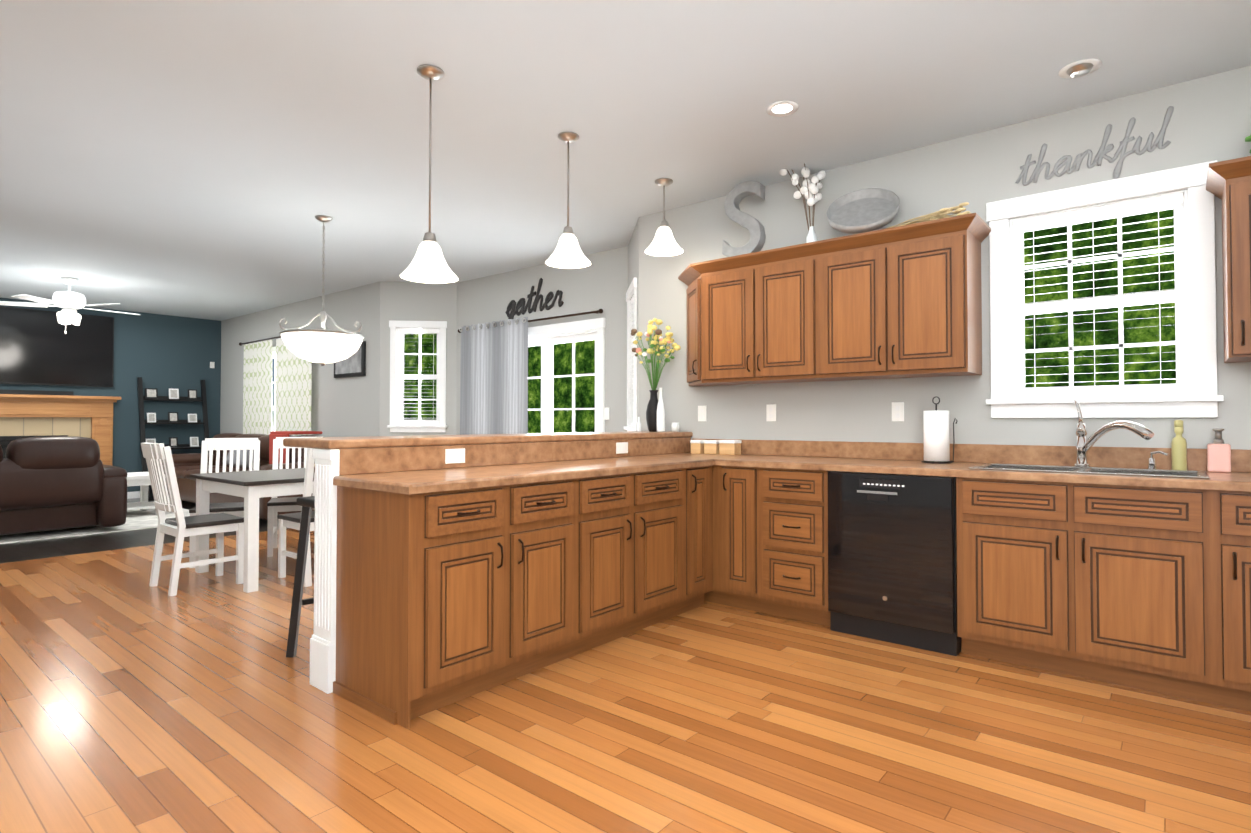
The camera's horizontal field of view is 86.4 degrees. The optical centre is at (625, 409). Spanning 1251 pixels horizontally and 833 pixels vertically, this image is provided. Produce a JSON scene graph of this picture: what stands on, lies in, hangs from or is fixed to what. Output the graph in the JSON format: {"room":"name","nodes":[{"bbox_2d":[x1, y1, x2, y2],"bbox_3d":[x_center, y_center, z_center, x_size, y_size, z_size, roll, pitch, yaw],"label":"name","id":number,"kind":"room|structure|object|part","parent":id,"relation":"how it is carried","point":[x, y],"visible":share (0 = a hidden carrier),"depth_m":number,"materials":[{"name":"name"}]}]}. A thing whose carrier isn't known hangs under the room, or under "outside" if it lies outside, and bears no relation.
{"room":"living room and kitchen","nodes":[
{"label":"living room and kitchen","id":0,"kind":"room"},
{"bbox_2d":[0,498,1250,832],"bbox_3d":[-3.037,1.280,4.061,14.440,0.120,7.720,-1,-1,40],"label":"floor","id":1,"kind":"structure","parent":0,"point":[132,700],"depth_m":2.44,"materials":[{"name":"brown wood"}]},
{"bbox_2d":[0,394,120,465],"bbox_3d":[-8.022,0.553,8.885,0.220,1.500,2.060,-1,-1,40],"label":"fireplace mantel","id":2,"kind":"object","parent":1,"relation":"on","point":[24,416],"visible":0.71,"depth_m":9.18,"materials":[{"name":"wood"}]},
{"bbox_2d":[0,390,73,395],"bbox_3d":[-8.041,-0.227,8.915,0.110,0.059,1.000,-1,-1,40],"label":"soundbar","id":3,"kind":"object","parent":2,"relation":"on","point":[36,392],"visible":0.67,"depth_m":8.96,"materials":[{"name":"black plastic"}]},
{"bbox_2d":[0,502,189,543],"bbox_3d":[-6.318,1.276,7.714,2.650,0.012,2.180,-1,-1,40],"label":"living room rug","id":4,"kind":"object","parent":1,"relation":"on","point":[137,519],"visible":0.22,"depth_m":6.97,"materials":[{"name":"white fabric"}]},
{"bbox_2d":[0,436,127,534],"bbox_3d":[-6.104,0.737,6.483,0.995,0.945,1.916,-1,-1,40],"label":"loveseat","id":5,"kind":"object","parent":4,"relation":"on","point":[55,483],"visible":1,"depth_m":6.50,"materials":[{"name":"brown leather"}]},
{"bbox_2d":[126,472,165,514],"bbox_3d":[-6.045,1.032,8.089,0.700,0.486,0.600,-1,-1,40],"label":"coffee table","id":6,"kind":"object","parent":4,"relation":"on","point":[142,480],"visible":0.4,"depth_m":8.04,"materials":[{"name":"white wood"}]},
{"bbox_2d":[137,377,208,499],"bbox_3d":[-6.843,0.424,10.131,0.445,1.808,0.895,-1,-1,40],"label":"ladder shelf","id":7,"kind":"object","parent":1,"relation":"on","point":[142,421],"visible":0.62,"depth_m":10.15,"materials":[{"name":"black wood"}]},
{"bbox_2d":[146,439,155,442],"bbox_3d":[-7.137,0.507,10.008,0.039,0.136,0.129,-1,-1,40],"label":"framed picture","id":8,"kind":"object","parent":7,"relation":"on","point":[147,440],"depth_m":10.01,"materials":[{"name":"white paint"}]},
{"bbox_2d":[145,388,157,398],"bbox_3d":[-7.137,-0.242,10.023,0.042,0.154,0.156,-1,-1,40],"label":"framed picture","id":9,"kind":"object","parent":7,"relation":"on","point":[152,393],"depth_m":10.02,"materials":[{"name":"white paint"}]},
{"bbox_2d":[147,413,155,421],"bbox_3d":[-7.134,0.122,10.020,0.041,0.146,0.112,-1,-1,40],"label":"framed picture","id":10,"kind":"object","parent":7,"relation":"on","point":[151,417],"depth_m":10.01,"materials":[{"name":"white paint"}]},
{"bbox_2d":[168,412,178,421],"bbox_3d":[-6.954,0.118,10.239,0.043,0.159,0.133,-1,-1,40],"label":"framed picture","id":11,"kind":"object","parent":7,"relation":"on","point":[172,416],"depth_m":10.23,"materials":[{"name":"white paint"}]},
{"bbox_2d":[169,437,177,446],"bbox_3d":[-6.949,0.502,10.237,0.042,0.151,0.110,-1,-1,40],"label":"framed picture","id":12,"kind":"object","parent":7,"relation":"on","point":[173,441],"depth_m":10.23,"materials":[{"name":"white paint"}]},
{"bbox_2d":[169,388,178,398],"bbox_3d":[-6.953,-0.242,10.247,0.044,0.160,0.129,-1,-1,40],"label":"framed picture","id":13,"kind":"object","parent":7,"relation":"on","point":[173,393],"depth_m":10.24,"materials":[{"name":"white paint"}]},
{"bbox_2d":[188,389,196,398],"bbox_3d":[-6.792,-0.237,10.442,0.043,0.157,0.125,-1,-1,40],"label":"framed picture","id":14,"kind":"object","parent":7,"relation":"on","point":[192,393],"depth_m":10.44,"materials":[{"name":"white paint"}]},
{"bbox_2d":[188,414,196,421],"bbox_3d":[-6.788,0.134,10.437,0.039,0.135,0.122,-1,-1,40],"label":"framed picture","id":15,"kind":"object","parent":7,"relation":"on","point":[191,417],"depth_m":10.43,"materials":[{"name":"white paint"}]},
{"bbox_2d":[190,437,198,446],"bbox_3d":[-6.771,0.505,10.454,0.042,0.153,0.114,-1,-1,40],"label":"framed picture","id":16,"kind":"object","parent":7,"relation":"on","point":[194,442],"depth_m":10.45,"materials":[{"name":"white paint"}]},
{"bbox_2d":[141,442,243,595],"bbox_3d":[-3.030,0.730,4.660,0.435,1.004,0.550,-1,-1,40],"label":"chair","id":17,"kind":"object","parent":1,"relation":"on","point":[180,527],"visible":0.98,"depth_m":4.55,"materials":[{"name":"white wood"}]},
{"bbox_2d":[189,438,259,567],"bbox_3d":[-3.308,0.745,5.522,0.435,1.004,0.550,0,-1,-22],"label":"chair","id":18,"kind":"object","parent":1,"relation":"on","point":[210,445],"visible":0.4,"depth_m":5.69,"materials":[{"name":"white wood"}]},
{"bbox_2d":[161,433,321,519],"bbox_3d":[-4.982,0.785,8.674,3.616,0.925,0.946,-1,-1,40],"label":"leather sofa","id":19,"kind":"object","parent":1,"relation":"on","point":[186,466],"visible":0.19,"depth_m":8.69,"materials":[{"name":"brown leather"}]},
{"bbox_2d":[226,450,253,467],"bbox_3d":[-4.914,0.572,8.525,0.600,0.326,0.207,-1,-1,40],"label":"sofa pillow","id":20,"kind":"object","parent":19,"relation":"on","point":[241,458],"visible":0.29,"depth_m":8.37,"materials":[{"name":"grey fabric"}]},
{"bbox_2d":[269,431,322,463],"bbox_3d":[-4.124,0.483,8.306,0.600,0.420,0.415,-1,-1,40],"label":"throw","id":21,"kind":"object","parent":19,"relation":"on","point":[273,435],"visible":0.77,"depth_m":8.20,"materials":[{"name":"red fabric"}]},
{"bbox_2d":[190,468,313,592],"bbox_3d":[-2.542,0.867,5.202,1.040,0.745,1.200,-1,-1,40],"label":"dining table","id":22,"kind":"object","parent":1,"relation":"on","point":[251,487],"visible":0.54,"depth_m":4.65,"materials":[{"name":"white wood"}]},
{"bbox_2d":[267,437,317,556],"bbox_3d":[-2.930,0.752,5.949,0.435,1.004,0.550,0,-1,-22],"label":"chair","id":23,"kind":"object","parent":1,"relation":"on","point":[275,505],"visible":0.4,"depth_m":5.99,"materials":[{"name":"white wood"}]},
{"bbox_2d":[277,448,318,586],"bbox_3d":[-2.222,0.734,4.902,0.550,1.004,0.435,-1,-1,40],"label":"chair","id":24,"kind":"object","parent":1,"relation":"on","point":[291,520],"visible":0.12,"depth_m":4.74,"materials":[{"name":"white wood"}]},
{"bbox_2d":[286,496,314,657],"bbox_3d":[-1.392,0.821,3.321,0.349,0.777,0.449,-1,-1,40],"label":"bar stool","id":25,"kind":"object","parent":1,"relation":"on","point":[307,504],"visible":0.19,"depth_m":3.25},
{"bbox_2d":[310,449,339,693],"bbox_3d":[-1.303,0.686,2.883,0.163,1.028,0.046,-1,-1,40],"label":"post","id":26,"kind":"object","parent":1,"relation":"on","point":[323,658],"visible":0.94,"depth_m":2.85,"materials":[{"name":"white paint"}]},
{"bbox_2d":[333,478,580,728],"bbox_3d":[-0.741,0.764,3.014,0.596,0.876,0.897,-1,-1,40],"label":"base cabinet","id":27,"kind":"object","parent":1,"relation":"on","point":[444,598],"depth_m":2.71,"materials":[{"name":"brown wood"}]},
{"bbox_2d":[333,454,716,493],"bbox_3d":[-0.369,0.314,3.471,0.608,0.037,2.100,-1,-1,40],"label":"countertop","id":28,"kind":"structure","parent":27,"relation":"on","point":[423,481],"depth_m":3.04,"materials":[{"name":"stone"}]},
{"bbox_2d":[581,473,636,652],"bbox_3d":[-0.320,0.773,3.525,0.596,0.876,0.428,-1,-1,40],"label":"base cabinet","id":29,"kind":"object","parent":1,"relation":"on","point":[608,502],"depth_m":3.36,"materials":[{"name":"brown wood"}]},
{"bbox_2d":[637,468,688,630],"bbox_3d":[-0.030,0.779,3.877,0.596,0.876,0.484,-1,-1,40],"label":"base cabinet","id":30,"kind":"object","parent":1,"relation":"on","point":[662,495],"depth_m":3.71,"materials":[{"name":"brown wood"}]},
{"bbox_2d":[689,465,712,610],"bbox_3d":[0.226,0.784,4.187,0.596,0.876,0.321,-1,-1,40],"label":"base cabinet","id":31,"kind":"object","parent":1,"relation":"on","point":[700,478],"depth_m":4.00,"materials":[{"name":"brown wood"}]},
{"bbox_2d":[828,471,960,655],"bbox_3d":[1.544,0.778,3.674,0.637,0.872,0.640,-1,-1,40],"label":"dishwasher","id":32,"kind":"object","parent":1,"relation":"on","point":[892,558],"visible":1,"depth_m":3.41,"materials":[{"name":"black metal"}]},
{"bbox_2d":[704,465,1250,711],"bbox_3d":[2.022,0.769,3.276,4.525,0.876,0.660,-1,-1,40],"label":"base cabinet","id":33,"kind":"object","parent":1,"relation":"on","point":[1146,588],"depth_m":2.96,"materials":[{"name":"brown wood"}]},
{"bbox_2d":[661,452,1250,491],"bbox_3d":[2.036,0.310,3.290,4.550,0.037,0.634,-1,-1,40],"label":"countertop","id":34,"kind":"structure","parent":33,"relation":"on","point":[1231,481],"depth_m":3.26,"materials":[{"name":"stone"}]},
{"bbox_2d":[690,440,700,453],"bbox_3d":[0.527,0.268,4.800,0.091,0.097,0.091,-1,-1,40],"label":"canister","id":35,"kind":"object","parent":34,"relation":"on","point":[695,444],"depth_m":4.76,"materials":[{"name":"brown wood"}]},
{"bbox_2d":[701,440,716,453],"bbox_3d":[0.624,0.267,4.721,0.106,0.097,0.096,-1,-1,40],"label":"canister","id":36,"kind":"object","parent":34,"relation":"on","point":[707,446],"depth_m":4.69,"materials":[{"name":"brown wood"}]},
{"bbox_2d":[717,440,741,454],"bbox_3d":[0.728,0.263,4.628,0.126,0.102,0.101,-1,-1,40],"label":"canister","id":37,"kind":"object","parent":34,"relation":"on","point":[726,447],"depth_m":4.59,"materials":[{"name":"beige ceramic"}]},
{"bbox_2d":[921,396,956,463],"bbox_3d":[1.751,0.113,3.719,0.187,0.375,0.162,-1,-1,40],"label":"paper towel holder","id":38,"kind":"object","parent":34,"relation":"on","point":[936,430],"visible":1,"depth_m":3.68,"materials":[{"name":"white paper"}]},
{"bbox_2d":[968,463,1209,478],"bbox_3d":[2.174,0.382,3.161,0.889,0.200,0.484,-1,-1,40],"label":"sink","id":39,"kind":"object","parent":34,"relation":"in","point":[1178,473],"visible":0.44,"depth_m":3.18,"materials":[{"name":"silver metal"}]},
{"bbox_2d":[1148,451,1168,468],"bbox_3d":[2.498,0.237,3.121,0.080,0.088,0.076,-1,-1,40],"label":"soap pump","id":40,"kind":"object","parent":39,"relation":"on","point":[1151,463],"visible":1,"depth_m":3.14,"materials":[{"name":"silver metal"}]},
{"bbox_2d":[1073,400,1153,466],"bbox_3d":[2.325,0.114,3.184,0.068,0.334,0.386,0,-1,-18],"label":"faucet","id":41,"kind":"object","parent":34,"relation":"on","point":[1084,444],"visible":1,"depth_m":3.28,"materials":[{"name":"silver metal"}]},
{"bbox_2d":[1171,420,1186,469],"bbox_3d":[2.620,0.169,3.152,0.056,0.240,0.056,-1,-1,40],"label":"soap bottle","id":42,"kind":"object","parent":34,"relation":"on","point":[1179,450],"visible":0.9,"depth_m":3.14,"materials":[{"name":"yellow plastic"}]},
{"bbox_2d":[1207,428,1230,472],"bbox_3d":[2.728,0.188,3.062,0.080,0.200,0.056,-1,-1,40],"label":"soap bottle","id":43,"kind":"object","parent":34,"relation":"on","point":[1218,455],"visible":0.98,"depth_m":3.04,"materials":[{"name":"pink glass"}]},
{"bbox_2d":[0,65,1250,491],"bbox_3d":[-3.069,-0.170,4.047,14.320,2.780,7.500,-1,-1,40],"label":"wall","id":44,"kind":"structure","parent":0,"point":[1210,119],"depth_m":4.74,"materials":[{"name":"grey paint"}]},
{"bbox_2d":[0,306,113,386],"bbox_3d":[-8.074,-0.846,8.978,0.053,1.020,1.900,-1,-1,40],"label":"television","id":45,"kind":"object","parent":44,"relation":"attached to","point":[39,347],"depth_m":9.17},
{"bbox_2d":[127,491,139,498],"bbox_3d":[-5.141,1.199,5.732,8.669,0.100,7.219,-1,-1,40],"label":"baseboard","id":46,"kind":"structure","parent":44,"relation":"attached to","point":[134,494],"depth_m":9.89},
{"bbox_2d":[239,336,280,345],"bbox_3d":[-4.921,-1.009,9.392,2.448,0.048,0.094,-1,-1,40],"label":"curtain rod","id":47,"kind":"object","parent":44,"relation":"attached to","point":[240,344],"visible":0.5,"depth_m":9.67,"materials":[{"name":"brown metal"}]},
{"bbox_2d":[243,340,270,434],"bbox_3d":[-5.383,0.157,9.723,1.000,2.280,0.043,-1,-1,40],"label":"curtain","id":48,"kind":"object","parent":47,"relation":"hanging from","point":[257,356],"depth_m":9.71,"materials":[{"name":"beige fabric"}]},
{"bbox_2d":[271,338,311,435],"bbox_3d":[-4.496,0.145,8.991,1.060,2.280,0.043,-1,-1,40],"label":"curtain","id":49,"kind":"object","parent":47,"relation":"hanging from","point":[293,390],"depth_m":9.04,"materials":[{"name":"beige fabric"}]},
{"bbox_2d":[272,346,275,430],"bbox_3d":[-4.864,-0.022,9.460,1.800,1.752,0.190,-1,-1,40],"label":"window","id":50,"kind":"structure","parent":44,"relation":"in","point":[274,382],"depth_m":9.73,"materials":[{"name":"white wood"}]},
{"bbox_2d":[334,341,365,377],"bbox_3d":[-3.392,-0.605,8.174,0.720,0.410,0.031,-1,-1,40],"label":"picture","id":51,"kind":"object","parent":44,"relation":"attached to","point":[354,365],"visible":0.71,"depth_m":8.08},
{"bbox_2d":[387,320,447,431],"bbox_3d":[-2.432,-0.383,7.844,0.677,1.304,0.190,0,-1,-5],"label":"window","id":52,"kind":"structure","parent":44,"relation":"in","point":[394,425],"depth_m":7.80,"materials":[{"name":"white wood"}]},
{"bbox_2d":[398,329,438,423],"bbox_3d":[-2.430,-0.384,7.827,0.465,1.120,0.044,0,-1,-5],"label":"window blinds","id":53,"kind":"object","parent":52,"relation":"attached to","point":[418,331],"visible":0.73,"depth_m":7.82,"materials":[{"name":"white plastic"}]},
{"bbox_3d":[-2.435,-0.385,7.883,0.473,1.116,0.043,0,-1,-5],"label":"left bay window sash","id":54,"kind":"part","parent":52,"relation":"part of","materials":[{"name":"white wood"}]},
{"bbox_2d":[445,448,464,463],"bbox_3d":[-0.849,0.233,3.323,0.007,0.072,0.116,-1,-1,40],"label":"electrical outlet plate","id":55,"kind":"object","parent":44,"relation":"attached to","point":[454,456],"depth_m":3.32,"materials":[{"name":"white paint"}]},
{"bbox_2d":[339,437,690,474],"bbox_3d":[-0.383,0.245,3.912,0.030,0.113,2.700,-1,-1,40],"label":"backsplash","id":56,"kind":"structure","parent":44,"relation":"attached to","point":[372,460],"depth_m":3.53,"materials":[{"name":"stone"}]},
{"bbox_2d":[458,309,602,332],"bbox_3d":[-1.060,-0.919,7.015,2.228,0.048,0.094,-1,-1,40],"label":"curtain rod","id":57,"kind":"object","parent":44,"relation":"attached to","point":[600,311],"visible":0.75,"depth_m":6.58,"materials":[{"name":"brown metal"}]},
{"bbox_2d":[459,317,527,434],"bbox_3d":[-1.443,0.151,7.210,1.138,2.205,0.071,-1,-1,40],"label":"curtain","id":58,"kind":"object","parent":57,"relation":"hanging from","point":[494,378],"visible":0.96,"depth_m":7.19,"materials":[{"name":"white fabric"}]},
{"bbox_2d":[505,278,563,318],"bbox_3d":[-0.973,-1.110,7.002,0.909,0.523,0.014,-1,-1,40],"label":"gather sign","id":59,"kind":"object","parent":44,"relation":"attached to","point":[512,305],"visible":0.94,"depth_m":6.99,"materials":[{"name":"black metal"}]},
{"bbox_2d":[528,332,596,432],"bbox_3d":[-0.819,0.245,6.957,1.520,1.990,0.045,-1,-1,40],"label":"patio door","id":60,"kind":"structure","parent":44,"relation":"in","point":[547,376],"depth_m":6.91,"materials":[{"name":"white wood"}]},
{"bbox_2d":[528,318,605,431],"bbox_3d":[-0.830,0.202,6.945,1.750,2.135,0.170,-1,-1,40],"label":"door frame","id":61,"kind":"structure","parent":44,"relation":"attached to","point":[598,325],"depth_m":6.40,"materials":[{"name":"white wood"}]},
{"bbox_2d":[604,407,608,419],"bbox_3d":[-0.181,0.039,6.336,0.072,0.116,0.007,-1,-1,40],"label":"electrical outlet plate","id":62,"kind":"object","parent":44,"relation":"attached to","point":[606,410],"depth_m":6.33,"materials":[{"name":"white paint"}]},
{"bbox_2d":[616,442,627,453],"bbox_3d":[-0.022,0.250,4.326,0.007,0.072,0.116,-1,-1,40],"label":"electrical outlet plate","id":63,"kind":"object","parent":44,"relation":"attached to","point":[621,447],"depth_m":4.32,"materials":[{"name":"white paint"}]},
{"bbox_2d":[624,277,636,430],"bbox_3d":[0.109,-0.419,5.749,0.190,1.304,0.677,0,-1,-5],"label":"window","id":64,"kind":"structure","parent":44,"relation":"in","point":[631,397],"depth_m":5.98,"materials":[{"name":"white wood"}]},
{"bbox_2d":[631,296,633,424],"bbox_3d":[0.092,-0.419,5.747,0.044,1.120,0.465,0,-1,-5],"label":"window blinds","id":65,"kind":"object","parent":64,"relation":"attached to","point":[632,301],"visible":0.21,"depth_m":5.90,"materials":[{"name":"white plastic"}]},
{"bbox_2d":[678,261,709,384],"bbox_3d":[0.528,-0.581,4.731,0.370,0.785,0.353,-1,-1,40],"label":"upper cabinet","id":66,"kind":"object","parent":44,"relation":"attached to","point":[697,277],"depth_m":4.57,"materials":[{"name":"brown wood"}]},
{"bbox_2d":[698,406,706,420],"bbox_3d":[0.566,0.029,4.914,0.072,0.116,0.009,-1,-1,40],"label":"electrical outlet plate","id":67,"kind":"object","parent":44,"relation":"attached to","point":[701,409],"depth_m":4.91,"materials":[{"name":"white paint"}]},
{"bbox_2d":[766,404,775,420],"bbox_3d":[0.998,0.023,4.558,0.072,0.116,0.009,-1,-1,40],"label":"electrical outlet plate","id":68,"kind":"object","parent":44,"relation":"attached to","point":[771,408],"depth_m":4.55,"materials":[{"name":"white paint"}]},
{"bbox_2d":[710,241,841,384],"bbox_3d":[0.969,-0.587,4.368,0.889,0.785,0.353,-1,-1,40],"label":"upper cabinet","id":69,"kind":"object","parent":44,"relation":"attached to","point":[770,310],"depth_m":4.19,"materials":[{"name":"brown wood"}]},
{"bbox_2d":[722,181,765,256],"bbox_3d":[0.794,-1.255,4.439,0.290,0.523,0.125,-1,-1,40],"label":"galvanized letter","id":70,"kind":"object","parent":69,"relation":"on","point":[737,194],"visible":0.9,"depth_m":4.40,"materials":[{"name":"grey metal"}]},
{"bbox_2d":[779,164,825,242],"bbox_3d":[1.141,-1.308,4.294,0.270,0.618,0.181,-1,-1,40],"label":"vase","id":71,"kind":"object","parent":69,"relation":"on","point":[808,189],"visible":0.94,"depth_m":4.23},
{"bbox_2d":[892,402,903,420],"bbox_3d":[1.645,0.014,4.024,0.072,0.116,0.009,-1,-1,40],"label":"electrical outlet plate","id":72,"kind":"object","parent":44,"relation":"attached to","point":[897,407],"depth_m":4.02,"materials":[{"name":"white paint"}]},
{"bbox_2d":[830,214,985,380],"bbox_3d":[1.545,-0.595,3.892,0.895,0.785,0.353,-1,-1,40],"label":"upper cabinet","id":73,"kind":"object","parent":44,"relation":"attached to","point":[904,301],"depth_m":3.67,"materials":[{"name":"brown wood"}]},
{"bbox_2d":[826,188,899,232],"bbox_3d":[1.409,-1.183,3.947,0.404,0.329,0.319,-1,-1,40],"label":"round metal tray","id":74,"kind":"object","parent":73,"relation":"on","point":[863,210],"visible":1,"depth_m":3.99,"materials":[{"name":"grey metal"}]},
{"bbox_2d":[885,202,970,228],"bbox_3d":[1.637,-1.054,3.711,0.527,0.076,0.213,-1,-1,40],"label":"bundle","id":75,"kind":"object","parent":73,"relation":"on","point":[944,212],"visible":0.73,"depth_m":3.62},
{"bbox_2d":[692,438,1250,472],"bbox_3d":[2.229,0.238,3.526,4.551,0.113,0.025,-1,-1,40],"label":"backsplash","id":76,"kind":"structure","parent":44,"relation":"attached to","point":[1125,457],"depth_m":3.66,"materials":[{"name":"stone"}]},
{"bbox_2d":[1015,106,1173,185],"bbox_3d":[2.392,-1.316,3.432,0.674,0.306,0.005,-1,-1,40],"label":"sign","id":77,"kind":"object","parent":44,"relation":"attached to","point":[1103,151],"visible":1,"depth_m":3.39,"materials":[{"name":"grey metal"}]},
{"bbox_2d":[986,160,1223,417],"bbox_3d":[2.430,-0.556,3.452,0.980,1.199,0.190,-1,-1,40],"label":"window","id":78,"kind":"structure","parent":44,"relation":"in","point":[1200,287],"depth_m":3.38,"materials":[{"name":"white wood"}]},
{"bbox_2d":[1013,193,1185,396],"bbox_3d":[2.419,-0.554,3.439,0.718,0.970,0.044,-1,-1,40],"label":"window blinds","id":79,"kind":"object","parent":78,"relation":"attached to","point":[1172,199],"visible":0.81,"depth_m":3.42,"materials":[{"name":"white plastic"}]},
{"bbox_3d":[2.454,-0.555,3.482,0.726,0.966,0.043,-1,-1,40],"label":"kitchen window sash","id":80,"kind":"part","parent":78,"relation":"part of","materials":[{"name":"white wood"}]},
{"bbox_2d":[1218,156,1250,362],"bbox_3d":[2.856,-0.629,2.811,0.485,0.815,0.353,-1,-1,40],"label":"upper cabinet","id":81,"kind":"object","parent":44,"relation":"attached to","point":[1228,183],"depth_m":2.81,"materials":[{"name":"brown wood"}]},
{"bbox_2d":[1245,135,1250,153],"bbox_3d":[2.809,-1.178,2.828,0.267,0.252,0.262,-1,-1,40],"label":"potted plant","id":82,"kind":"object","parent":81,"relation":"on","point":[1248,139],"visible":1,"depth_m":2.87,"materials":[{"name":"green plant"}]},
{"bbox_2d":[0,0,1250,320],"bbox_3d":[-3.037,-1.619,4.110,14.440,0.120,7.720,-1,-1,40],"label":"ceiling","id":83,"kind":"structure","parent":0,"point":[200,158],"depth_m":3.50,"materials":[{"name":"white paint"}]},
{"bbox_2d":[0,277,139,333],"bbox_3d":[-6.342,-1.178,7.634,1.324,0.639,1.303,-1,-1,40],"label":"ceiling fan","id":84,"kind":"object","parent":83,"relation":"hanging from","point":[69,302],"visible":1,"depth_m":7.51,"materials":[{"name":"white paint"}]},
{"bbox_2d":[278,215,364,365],"bbox_3d":[-2.426,-0.941,5.311,0.620,1.194,0.652,-1,-1,40],"label":"dining chandelier","id":85,"kind":"object","parent":83,"relation":"hanging from","point":[323,347],"visible":1,"depth_m":5.15,"materials":[{"name":"white glass"}]},
{"bbox_2d":[400,65,457,282],"bbox_3d":[-0.909,-1.094,3.098,0.260,0.964,0.260,-1,-1,40],"label":"pendant light","id":86,"kind":"object","parent":83,"relation":"hanging from","point":[428,264],"visible":1,"depth_m":3.07,"materials":[{"name":"white glass"}]},
{"bbox_2d":[545,132,590,267],"bbox_3d":[-0.327,-1.199,3.806,0.260,0.729,0.260,-1,-1,40],"label":"pendant light","id":87,"kind":"object","parent":83,"relation":"hanging from","point":[567,253],"visible":1,"depth_m":3.78,"materials":[{"name":"white glass"}]},
{"bbox_2d":[645,178,682,255],"bbox_3d":[0.261,-1.312,4.521,0.260,0.479,0.260,-1,-1,40],"label":"pendant light","id":88,"kind":"object","parent":83,"relation":"hanging from","point":[663,243],"visible":1,"depth_m":4.49,"materials":[{"name":"white glass"}]},
{"bbox_2d":[766,101,798,116],"bbox_3d":[0.817,-1.567,3.471,0.165,0.006,0.165,-1,-1,31],"label":"recessed light","id":89,"kind":"object","parent":83,"relation":"in","point":[781,108],"depth_m":3.47,"materials":[{"name":"white paint"}]},
{"bbox_2d":[1059,58,1101,78],"bbox_3d":[2.098,-1.562,3.075,0.165,0.030,0.165,0,-1,0],"label":"recessed light","id":90,"kind":"object","parent":83,"relation":"in","point":[1079,68],"depth_m":3.05,"materials":[{"name":"white paint"}]},
{"label":"outside","id":91,"kind":"structure","parent":0,"visible":0},
{"bbox_2d":[403,207,1175,432],"bbox_3d":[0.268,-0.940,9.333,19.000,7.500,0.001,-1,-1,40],"label":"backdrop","id":92,"kind":"structure","parent":91,"point":[1039,371],"depth_m":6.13,"materials":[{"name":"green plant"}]},
{"bbox_3d":[-0.434,0.704,3.963,0.123,1.028,2.727,-1,-1,40],"label":"peninsula bar","id":93,"kind":"object","parent":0,"visible":0},
{"bbox_2d":[283,431,692,448],"bbox_3d":[-0.550,0.170,4.039,0.450,0.040,2.772,-1,-1,40],"label":"peninsula bar","id":94,"kind":"object","parent":93,"relation":"on","point":[366,442],"visible":1,"depth_m":3.43,"materials":[{"name":"stone"}]},
{"bbox_2d":[636,388,664,431],"bbox_3d":[0.188,0.003,4.974,0.252,0.325,0.064,-1,-1,40],"label":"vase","id":95,"kind":"object","parent":94,"relation":"on","point":[660,417],"visible":0.98,"depth_m":4.89,"materials":[{"name":"white ceramic"}]},
{"bbox_2d":[646,390,657,431],"bbox_3d":[0.213,0.011,5.006,0.120,0.310,0.120,-1,-1,40],"label":"vase","id":96,"kind":"object","parent":94,"relation":"on","point":[651,415],"visible":0.81,"depth_m":4.96,"materials":[{"name":"black ceramic"}]},
{"bbox_2d":[631,318,680,389],"bbox_3d":[0.213,-0.394,5.021,0.484,0.581,0.279,-1,-1,40],"label":"flowers","id":97,"kind":"object","parent":96,"relation":"in","point":[657,338],"visible":0.98,"depth_m":4.98,"materials":[{"name":"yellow plant"}]},
{"bbox_2d":[671,423,679,431],"bbox_3d":[0.369,0.130,4.926,0.062,0.068,0.060,-1,-1,40],"label":"jar","id":98,"kind":"object","parent":94,"relation":"on","point":[675,427],"visible":0.98,"depth_m":4.90,"materials":[{"name":"white ceramic"}]}
]}

